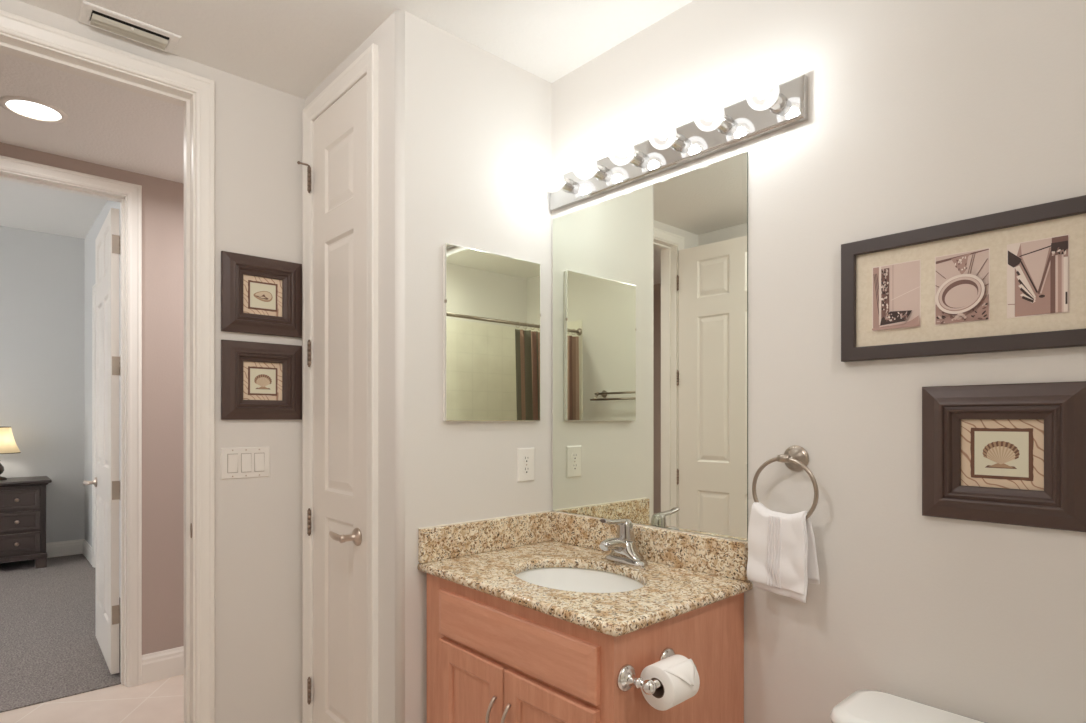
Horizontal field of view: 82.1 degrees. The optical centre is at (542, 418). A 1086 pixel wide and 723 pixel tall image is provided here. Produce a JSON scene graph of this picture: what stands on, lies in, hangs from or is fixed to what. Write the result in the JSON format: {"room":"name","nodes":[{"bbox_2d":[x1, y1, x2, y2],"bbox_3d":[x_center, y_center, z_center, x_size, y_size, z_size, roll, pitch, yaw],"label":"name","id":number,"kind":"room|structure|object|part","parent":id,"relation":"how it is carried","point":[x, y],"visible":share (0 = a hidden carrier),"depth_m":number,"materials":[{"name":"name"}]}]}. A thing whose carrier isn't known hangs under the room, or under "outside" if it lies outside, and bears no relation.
{"room":"bathroom","nodes":[
{"label":"bathroom","id":0,"kind":"room"},
{"bbox_2d":[0,226,84,542],"bbox_3d":[-5.679,-0.222,5.109,4.500,3.085,0.120,0,0,-42],"label":"wall","id":1,"kind":"structure","parent":0,"point":[42,275],"depth_m":5.92,"materials":[{"name":"white paint"}]},
{"bbox_2d":[6,539,83,562],"bbox_3d":[-5.856,1.245,4.857,3.700,0.140,0.016,0,0,-42],"label":"baseboard","id":2,"kind":"structure","parent":1,"relation":"attached to","point":[71,547],"depth_m":5.99,"materials":[{"name":"white paint"}]},
{"bbox_2d":[0,179,106,238],"bbox_3d":[-4.415,-1.814,3.715,4.500,0.100,3.884,0,0,-42],"label":"ceiling","id":3,"kind":"structure","parent":0,"point":[22,206],"depth_m":5.25,"materials":[{"name":"white paint"}]},
{"bbox_2d":[0,142,183,654],"bbox_3d":[-2.922,-0.222,2.367,4.900,3.085,0.120,0,0,-42],"label":"wall","id":4,"kind":"structure","parent":0,"point":[162,199],"depth_m":3.18,"materials":[{"name":"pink paint"}]},
{"bbox_2d":[0,155,141,686],"bbox_3d":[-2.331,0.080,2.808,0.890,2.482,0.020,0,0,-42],"label":"trim","id":5,"kind":"structure","parent":4,"relation":"attached to","point":[133,192],"depth_m":3.08,"materials":[{"name":"white paint"}]},
{"bbox_2d":[83,208,119,673],"bbox_3d":[-2.421,0.113,3.459,0.165,2.372,0.756,0,0,-41],"label":"door","id":6,"kind":"structure","parent":4,"relation":"in","point":[106,482],"depth_m":3.30,"materials":[{"name":"white paint"}]},
{"bbox_3d":[-2.639,0.374,3.636,0.065,0.060,0.143,0,0,-41],"label":"handle","id":7,"kind":"part","parent":6,"relation":"part of","materials":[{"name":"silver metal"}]},
{"bbox_2d":[142,646,183,683],"bbox_3d":[-1.532,1.251,3.535,1.271,0.140,0.016,0,0,-42],"label":"baseboard","id":8,"kind":"structure","parent":4,"relation":"attached to","point":[164,664],"depth_m":3.17,"materials":[{"name":"white paint"}]},
{"bbox_2d":[0,554,183,722],"bbox_3d":[-3.812,1.368,3.348,4.900,0.106,5.239,0,0,-42],"label":"floor","id":9,"kind":"structure","parent":0,"point":[50,650],"depth_m":3.38,"materials":[{"name":"carpet"}]},
{"bbox_2d":[0,476,51,568],"bbox_3d":[-4.826,0.927,5.438,0.821,0.776,0.516,0,0,-42],"label":"dresser","id":10,"kind":"object","parent":9,"relation":"on","point":[22,499],"visible":1,"depth_m":5.42,"materials":[{"name":"black wood"}]},
{"bbox_2d":[0,427,20,479],"bbox_3d":[-4.801,0.303,5.488,0.314,0.470,0.314,0,0,-42],"label":"table lamp","id":11,"kind":"object","parent":10,"relation":"on","point":[8,445],"visible":1,"depth_m":5.47,"materials":[{"name":"beige fabric"}]},
{"bbox_3d":[-4.801,0.185,5.488,0.311,0.228,0.311,0,0,-42],"label":"lamp shade","id":12,"kind":"part","parent":11,"relation":"part of","materials":[{"name":"beige fabric"}]},
{"bbox_3d":[-4.676,0.700,5.272,0.665,0.172,0.016,0,0,-42],"label":"drawer","id":13,"kind":"part","parent":10,"relation":"part of","materials":[{"name":"black wood"}]},
{"bbox_3d":[-4.676,0.890,5.272,0.665,0.172,0.016,0,0,-42],"label":"drawer","id":14,"kind":"part","parent":10,"relation":"part of","materials":[{"name":"black wood"}]},
{"bbox_3d":[-4.676,1.080,5.272,0.665,0.172,0.016,0,0,-42],"label":"drawer","id":15,"kind":"part","parent":10,"relation":"part of","materials":[{"name":"black wood"}]},
{"bbox_3d":[-4.825,1.210,5.437,0.761,0.040,0.452,0,0,-42],"label":"moulding","id":16,"kind":"part","parent":10,"relation":"part of","materials":[{"name":"black wood"}]},
{"bbox_2d":[0,53,183,182],"bbox_3d":[-1.914,-1.274,2.447,3.300,0.100,1.115,0,0,-42],"label":"ceiling","id":17,"kind":"structure","parent":0,"point":[106,125],"depth_m":2.58,"materials":[{"name":"white paint"}]},
{"bbox_2d":[0,96,67,122],"bbox_3d":[-2.014,-1.220,2.467,0.214,0.008,0.214,0,0,-42],"label":"recessed light","id":18,"kind":"object","parent":17,"relation":"in","point":[29,108],"visible":1,"depth_m":2.46,"materials":[{"name":"white glass"}]},
{"bbox_2d":[85,200,119,596],"bbox_3d":[-3.189,-0.222,4.746,0.100,3.085,3.764,0,0,-42],"label":"wall","id":19,"kind":"structure","parent":0,"point":[90,238],"depth_m":5.83,"materials":[{"name":"white paint"}]},
{"bbox_2d":[83,539,91,564],"bbox_3d":[-4.246,1.245,5.824,0.016,0.140,0.716,0,0,-42],"label":"baseboard","id":20,"kind":"structure","parent":19,"relation":"attached to","point":[87,549],"depth_m":5.82,"materials":[{"name":"white paint"}]},
{"bbox_2d":[92,284,94,567],"bbox_3d":[-3.696,0.072,5.214,0.020,2.498,0.926,0,0,-42],"label":"trim","id":21,"kind":"structure","parent":19,"relation":"attached to","point":[93,287],"depth_m":5.53,"materials":[{"name":"white paint"}]},
{"bbox_2d":[0,0,304,722],"bbox_3d":[-1.303,0.038,2.167,2.170,2.565,0.120,0,0,-42],"label":"wall","id":22,"kind":"structure","parent":0,"point":[258,127],"depth_m":2.31,"materials":[{"name":"white paint"}]},
{"bbox_2d":[0,32,194,722],"bbox_3d":[-1.545,0.087,1.948,0.819,2.467,0.122,0,0,-42],"label":"trim","id":23,"kind":"structure","parent":22,"relation":"attached to","point":[10,45],"depth_m":2.17,"materials":[{"name":"white paint"}]},
{"bbox_2d":[0,10,214,722],"bbox_3d":[-1.498,0.065,1.896,0.909,2.512,0.020,0,0,-42],"label":"trim","id":24,"kind":"structure","parent":22,"relation":"attached to","point":[11,24],"depth_m":2.17,"materials":[{"name":"white paint"}]},
{"bbox_2d":[220,446,269,479],"bbox_3d":[-1.084,0.160,2.277,0.170,0.114,0.012,0,0,-42],"label":"switch plate","id":25,"kind":"object","parent":22,"relation":"attached to","point":[235,462],"visible":1,"depth_m":2.27,"materials":[{"name":"white plastic"}]},
{"bbox_2d":[221,251,301,337],"bbox_3d":[-1.035,-0.456,2.310,0.285,0.285,0.028,0,0,-42],"label":"framed print","id":26,"kind":"object","parent":22,"relation":"attached to","point":[260,295],"visible":1,"depth_m":2.30,"materials":[{"name":"brown wood"}]},
{"bbox_2d":[254,291,272,301],"bbox_3d":[-1.039,-0.456,2.315,0.068,0.040,0.001,0,0,-42],"label":"picture","id":27,"kind":"object","parent":26,"relation":"attached to","point":[259,296],"depth_m":2.32,"materials":[{"name":"beige paper"}]},
{"bbox_2d":[221,340,301,419],"bbox_3d":[-1.035,-0.140,2.310,0.285,0.285,0.028,0,0,-42],"label":"framed print","id":28,"kind":"object","parent":22,"relation":"attached to","point":[260,381],"visible":1,"depth_m":2.30,"materials":[{"name":"brown wood"}]},
{"bbox_2d":[254,374,271,389],"bbox_3d":[-1.039,-0.138,2.315,0.063,0.056,0.001,0,0,-42],"label":"picture","id":29,"kind":"object","parent":28,"relation":"attached to","point":[261,381],"depth_m":2.32,"materials":[{"name":"brown paper"}]},
{"bbox_2d":[305,36,369,106],"bbox_3d":[-0.704,0.038,2.261,0.110,2.565,0.546,0,0,-42],"label":"wall","id":30,"kind":"structure","parent":0,"point":[349,60],"depth_m":2.20,"materials":[{"name":"white paint"}]},
{"bbox_2d":[297,75,366,722],"bbox_3d":[-0.735,0.094,2.187,0.100,2.434,0.461,0,0,-42],"label":"door","id":31,"kind":"structure","parent":30,"relation":"in","point":[340,133],"depth_m":2.17,"materials":[{"name":"white paint"}]},
{"bbox_3d":[-0.670,0.393,2.090,0.065,0.060,0.143,0,0,-42],"label":"handle","id":32,"kind":"part","parent":31,"relation":"part of","materials":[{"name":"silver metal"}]},
{"bbox_2d":[302,43,377,722],"bbox_3d":[-0.724,0.067,2.187,0.020,2.508,0.575,0,0,-42],"label":"trim","id":33,"kind":"structure","parent":30,"relation":"attached to","point":[367,62],"depth_m":2.17,"materials":[{"name":"white paint"}]},
{"bbox_2d":[18,0,692,98],"bbox_3d":[-0.116,-1.294,0.948,2.050,0.100,3.281,0,0,-42],"label":"ceiling","id":34,"kind":"structure","parent":0,"point":[291,47],"depth_m":1.98,"materials":[{"name":"white paint"}]},
{"bbox_2d":[78,0,181,53],"bbox_3d":[-1.313,-1.234,1.985,0.260,0.020,0.125,0,0,-42],"label":"ceiling vent","id":35,"kind":"object","parent":34,"relation":"in","point":[90,14],"visible":1,"depth_m":1.97,"materials":[{"name":"white metal"}]},
{"bbox_2d":[370,10,551,722],"bbox_3d":[-0.265,0.038,2.167,0.633,2.565,0.185,0,0,-42],"label":"wall","id":36,"kind":"structure","parent":0,"point":[465,131],"depth_m":1.97,"materials":[{"name":"white paint"}]},
{"bbox_2d":[443,243,540,420],"bbox_3d":[-0.165,-0.276,2.119,0.408,0.566,0.019,0,0,-42],"label":"medicine cabinet","id":37,"kind":"object","parent":36,"relation":"attached to","point":[491,301],"visible":1,"depth_m":2.09,"materials":[{"name":"silver metal"}]},
{"bbox_2d":[517,447,533,481],"bbox_3d":[-0.059,0.163,2.223,0.079,0.120,0.007,0,0,-42],"label":"wall outlet","id":38,"kind":"object","parent":36,"relation":"attached to","point":[525,456],"visible":1,"depth_m":2.22,"materials":[{"name":"white plastic"}]},
{"bbox_2d":[523,455,529,462],"bbox_3d":[-0.058,0.143,2.221,0.033,0.028,0.002,0,0,-42],"label":"receptacle","id":39,"kind":"object","parent":38,"relation":"attached to","point":[526,458],"depth_m":2.22,"materials":[{"name":"grey plastic"}]},
{"bbox_2d":[523,466,529,473],"bbox_3d":[-0.058,0.182,2.221,0.033,0.028,0.002,0,0,-42],"label":"receptacle","id":40,"kind":"object","parent":38,"relation":"attached to","point":[526,469],"depth_m":2.22,"materials":[{"name":"grey plastic"}]},
{"bbox_2d":[747,502,819,602],"bbox_3d":[0.611,0.335,1.592,0.060,0.231,0.171,0,0,-42],"label":"hand towel","id":41,"kind":"object","parent":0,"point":[782,555],"visible":1,"depth_m":1.57,"materials":[{"name":"white fabric"}]},
{"bbox_2d":[552,0,1085,722],"bbox_3d":[0.933,0.038,1.407,0.120,2.565,2.790,0,0,-42],"label":"wall","id":42,"kind":"structure","parent":0,"point":[922,113],"depth_m":1.48,"materials":[{"name":"white paint"}]},
{"bbox_2d":[550,511,747,580],"bbox_3d":[0.292,0.393,2.008,0.020,0.104,0.796,0,0,-42],"label":"backsplash","id":43,"kind":"structure","parent":42,"relation":"attached to","point":[711,555],"depth_m":1.89,"materials":[{"name":"stone"}]},
{"bbox_2d":[553,152,747,540],"bbox_3d":[0.301,-0.201,2.010,0.005,1.073,0.784,0,0,-42],"label":"wall mirror","id":44,"kind":"object","parent":42,"relation":"attached to","point":[650,283],"visible":0.96,"depth_m":1.96,"materials":[{"name":"grey mirror"}]},
{"bbox_2d":[541,74,807,210],"bbox_3d":[0.305,-0.821,1.900,0.146,0.110,0.951,0,0,-42],"label":"vanity light bar","id":45,"kind":"object","parent":42,"relation":"attached to","point":[784,105],"visible":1,"depth_m":1.82,"materials":[{"name":"silver metal"}]},
{"bbox_2d":[541,168,573,192],"bbox_3d":[0.047,-0.824,2.165,0.120,0.081,0.081,0,0,-42],"label":"bulb","id":46,"kind":"object","parent":45,"relation":"attached to","point":[566,181],"depth_m":2.18,"materials":[{"name":"white glass"}]},
{"bbox_2d":[573,153,606,179],"bbox_3d":[0.152,-0.824,2.050,0.120,0.081,0.081,0,0,-42],"label":"bulb","id":47,"kind":"object","parent":45,"relation":"attached to","point":[597,169],"depth_m":2.06,"materials":[{"name":"white glass"}]},
{"bbox_2d":[608,137,643,166],"bbox_3d":[0.256,-0.824,1.935,0.120,0.081,0.081,0,0,-42],"label":"bulb","id":48,"kind":"object","parent":45,"relation":"attached to","point":[633,155],"depth_m":1.95,"materials":[{"name":"white glass"}]},
{"bbox_2d":[648,119,684,150],"bbox_3d":[0.361,-0.824,1.820,0.120,0.081,0.081,0,0,-42],"label":"bulb","id":49,"kind":"object","parent":45,"relation":"attached to","point":[673,139],"depth_m":1.84,"materials":[{"name":"white glass"}]},
{"bbox_2d":[694,98,732,132],"bbox_3d":[0.465,-0.824,1.705,0.120,0.081,0.081,0,0,-42],"label":"bulb","id":50,"kind":"object","parent":45,"relation":"attached to","point":[721,120],"depth_m":1.72,"materials":[{"name":"white glass"}]},
{"bbox_2d":[746,75,786,112],"bbox_3d":[0.570,-0.824,1.589,0.120,0.081,0.081,0,0,-42],"label":"bulb","id":51,"kind":"object","parent":45,"relation":"attached to","point":[774,99],"depth_m":1.61,"materials":[{"name":"white glass"}]},
{"bbox_2d":[752,445,818,519],"bbox_3d":[0.630,0.170,1.604,0.062,0.204,0.176,0,0,-42],"label":"towel ring","id":52,"kind":"object","parent":42,"relation":"attached to","point":[795,457],"visible":0.91,"depth_m":1.59,"materials":[{"name":"silver metal"}]},
{"bbox_3d":[0.641,0.102,1.603,0.048,0.068,0.068,0,0,-42],"label":"mounting post","id":53,"kind":"part","parent":52,"relation":"part of","materials":[{"name":"silver metal"}]},
{"bbox_2d":[872,259,920,331],"bbox_3d":[0.810,-0.282,1.433,0.008,0.152,0.102,0,0,-42],"label":"photograph","id":54,"kind":"object","parent":42,"relation":"attached to","point":[896,283],"depth_m":1.43,"materials":[{"name":"pink"}]},
{"bbox_2d":[935,248,989,325],"bbox_3d":[0.897,-0.282,1.337,0.006,0.152,0.101,0,0,-42],"label":"photograph","id":55,"kind":"object","parent":42,"relation":"attached to","point":[962,275],"depth_m":1.34,"materials":[{"name":"pink"}]},
{"bbox_2d":[841,195,1085,361],"bbox_3d":[0.898,-0.282,1.339,0.022,0.285,0.496,0,0,-42],"label":"collage frame","id":56,"kind":"object","parent":42,"relation":"attached to","point":[1011,280],"visible":1,"depth_m":1.32,"materials":[{"name":"grey wood"}]},
{"bbox_2d":[922,381,1085,531],"bbox_3d":[0.942,0.072,1.285,0.028,0.288,0.288,0,0,-42],"label":"framed print","id":57,"kind":"object","parent":42,"relation":"attached to","point":[1011,454],"visible":1,"depth_m":1.28,"materials":[{"name":"brown wood"}]},
{"bbox_2d":[983,441,1019,468],"bbox_3d":[0.947,0.074,1.290,0.001,0.056,0.064,0,0,-42],"label":"picture","id":58,"kind":"object","parent":57,"relation":"attached to","point":[996,454],"depth_m":1.29,"materials":[{"name":"brown paper"}]},
{"bbox_2d":[1007,234,1068,317],"bbox_3d":[0.985,-0.282,1.243,0.003,0.152,0.099,0,0,-42],"label":"photograph","id":59,"kind":"object","parent":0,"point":[1037,264],"depth_m":1.24,"materials":[{"name":"pink"}]},
{"bbox_3d":[-0.116,1.371,0.948,2.050,0.100,3.281,0,0,-42],"label":"floor","id":60,"kind":"structure","parent":0,"visible":0},
{"bbox_2d":[427,573,743,722],"bbox_3d":[0.080,0.896,1.812,0.594,0.848,0.767,0,0,-42],"label":"vanity cabinet","id":61,"kind":"object","parent":60,"relation":"on","point":[491,659],"visible":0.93,"depth_m":1.59,"materials":[{"name":"brown wood"}]},
{"bbox_3d":[-0.200,0.923,1.740,0.019,0.546,0.304,0,0,-42],"label":"door","id":62,"kind":"part","parent":61,"relation":"part of","materials":[{"name":"brown wood"}]},
{"bbox_3d":[-0.136,0.788,1.633,0.033,0.120,0.010,0,0,-42],"label":"handle","id":63,"kind":"part","parent":61,"relation":"part of","materials":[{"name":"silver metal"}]},
{"bbox_3d":[-0.096,0.788,1.588,0.033,0.120,0.010,0,0,-42],"label":"handle","id":64,"kind":"part","parent":61,"relation":"part of","materials":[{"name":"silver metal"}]},
{"bbox_3d":[-0.093,0.572,1.621,0.019,0.130,0.637,0,0,-42],"label":"drawer","id":65,"kind":"part","parent":61,"relation":"part of","materials":[{"name":"brown wood"}]},
{"bbox_3d":[-0.096,0.847,1.653,0.019,0.748,0.767,0,0,-42],"label":"frame","id":66,"kind":"part","parent":61,"relation":"part of","materials":[{"name":"brown wood"}]},
{"bbox_3d":[0.012,0.923,1.505,0.019,0.546,0.324,0,0,-42],"label":"door","id":67,"kind":"part","parent":61,"relation":"part of","materials":[{"name":"brown wood"}]},
{"bbox_2d":[418,510,752,636],"bbox_3d":[0.094,0.404,1.820,0.568,0.134,0.810,0,0,-42],"label":"countertop","id":68,"kind":"structure","parent":61,"relation":"on","point":[685,572],"depth_m":1.84,"materials":[{"name":"stone"}]},
{"bbox_2d":[516,567,643,592],"bbox_3d":[0.100,0.568,1.789,0.369,0.193,0.479,0,0,-42],"label":"sink","id":69,"kind":"object","parent":68,"relation":"in","point":[560,578],"visible":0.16,"depth_m":1.96,"materials":[{"name":"white ceramic"}]},
{"bbox_2d":[599,519,647,566],"bbox_3d":[0.237,0.372,1.932,0.154,0.145,0.142,0,0,-9],"label":"faucet","id":70,"kind":"object","parent":68,"relation":"on","point":[623,547],"visible":1,"depth_m":1.90,"materials":[{"name":"silver metal"}]},
{"bbox_3d":[0.221,0.391,1.901,0.126,0.061,0.053,0,0,-42],"label":"spout","id":71,"kind":"part","parent":70,"relation":"part of","materials":[{"name":"silver metal"}]},
{"bbox_3d":[0.228,0.337,1.908,0.134,0.075,0.058,0,0,-42],"label":"lever","id":72,"kind":"part","parent":70,"relation":"part of","materials":[{"name":"silver metal"}]},
{"bbox_3d":[0.258,0.437,1.935,0.055,0.016,0.159,0,0,-42],"label":"deck plate","id":73,"kind":"part","parent":70,"relation":"part of","materials":[{"name":"silver metal"}]},
{"bbox_2d":[617,647,696,694],"bbox_3d":[0.267,0.576,1.409,0.209,0.059,0.081,0,0,-42],"label":"toilet paper holder","id":74,"kind":"object","parent":61,"relation":"attached to","point":[626,678],"visible":0.48,"depth_m":1.37,"materials":[{"name":"silver metal"}]},
{"bbox_3d":[0.211,0.576,1.358,0.059,0.059,0.081,0,0,-42],"label":"post","id":75,"kind":"part","parent":74,"relation":"part of","materials":[{"name":"silver metal"}]},
{"bbox_2d":[640,655,699,710],"bbox_3d":[0.287,0.586,1.387,0.101,0.095,0.103,0,0,-42],"label":"toilet paper roll","id":76,"kind":"object","parent":74,"relation":"on","point":[678,676],"visible":0.94,"depth_m":1.36,"materials":[{"name":"white paper"}]},
{"bbox_3d":[0.322,0.576,1.459,0.059,0.059,0.081,0,0,-42],"label":"post","id":77,"kind":"part","parent":74,"relation":"part of","materials":[{"name":"silver metal"}]},
{"bbox_3d":[0.357,0.896,1.557,0.523,0.848,0.018,0,0,-42],"label":"panel","id":78,"kind":"part","parent":61,"relation":"part of","materials":[{"name":"brown wood"}]},
{"bbox_2d":[830,690,985,722],"bbox_3d":[0.660,0.974,1.078,0.702,0.693,0.472,0,0,-42],"label":"toilet","id":79,"kind":"object","parent":60,"relation":"on","point":[862,706],"visible":1,"depth_m":1.34,"materials":[{"name":"white ceramic"}]}
]}

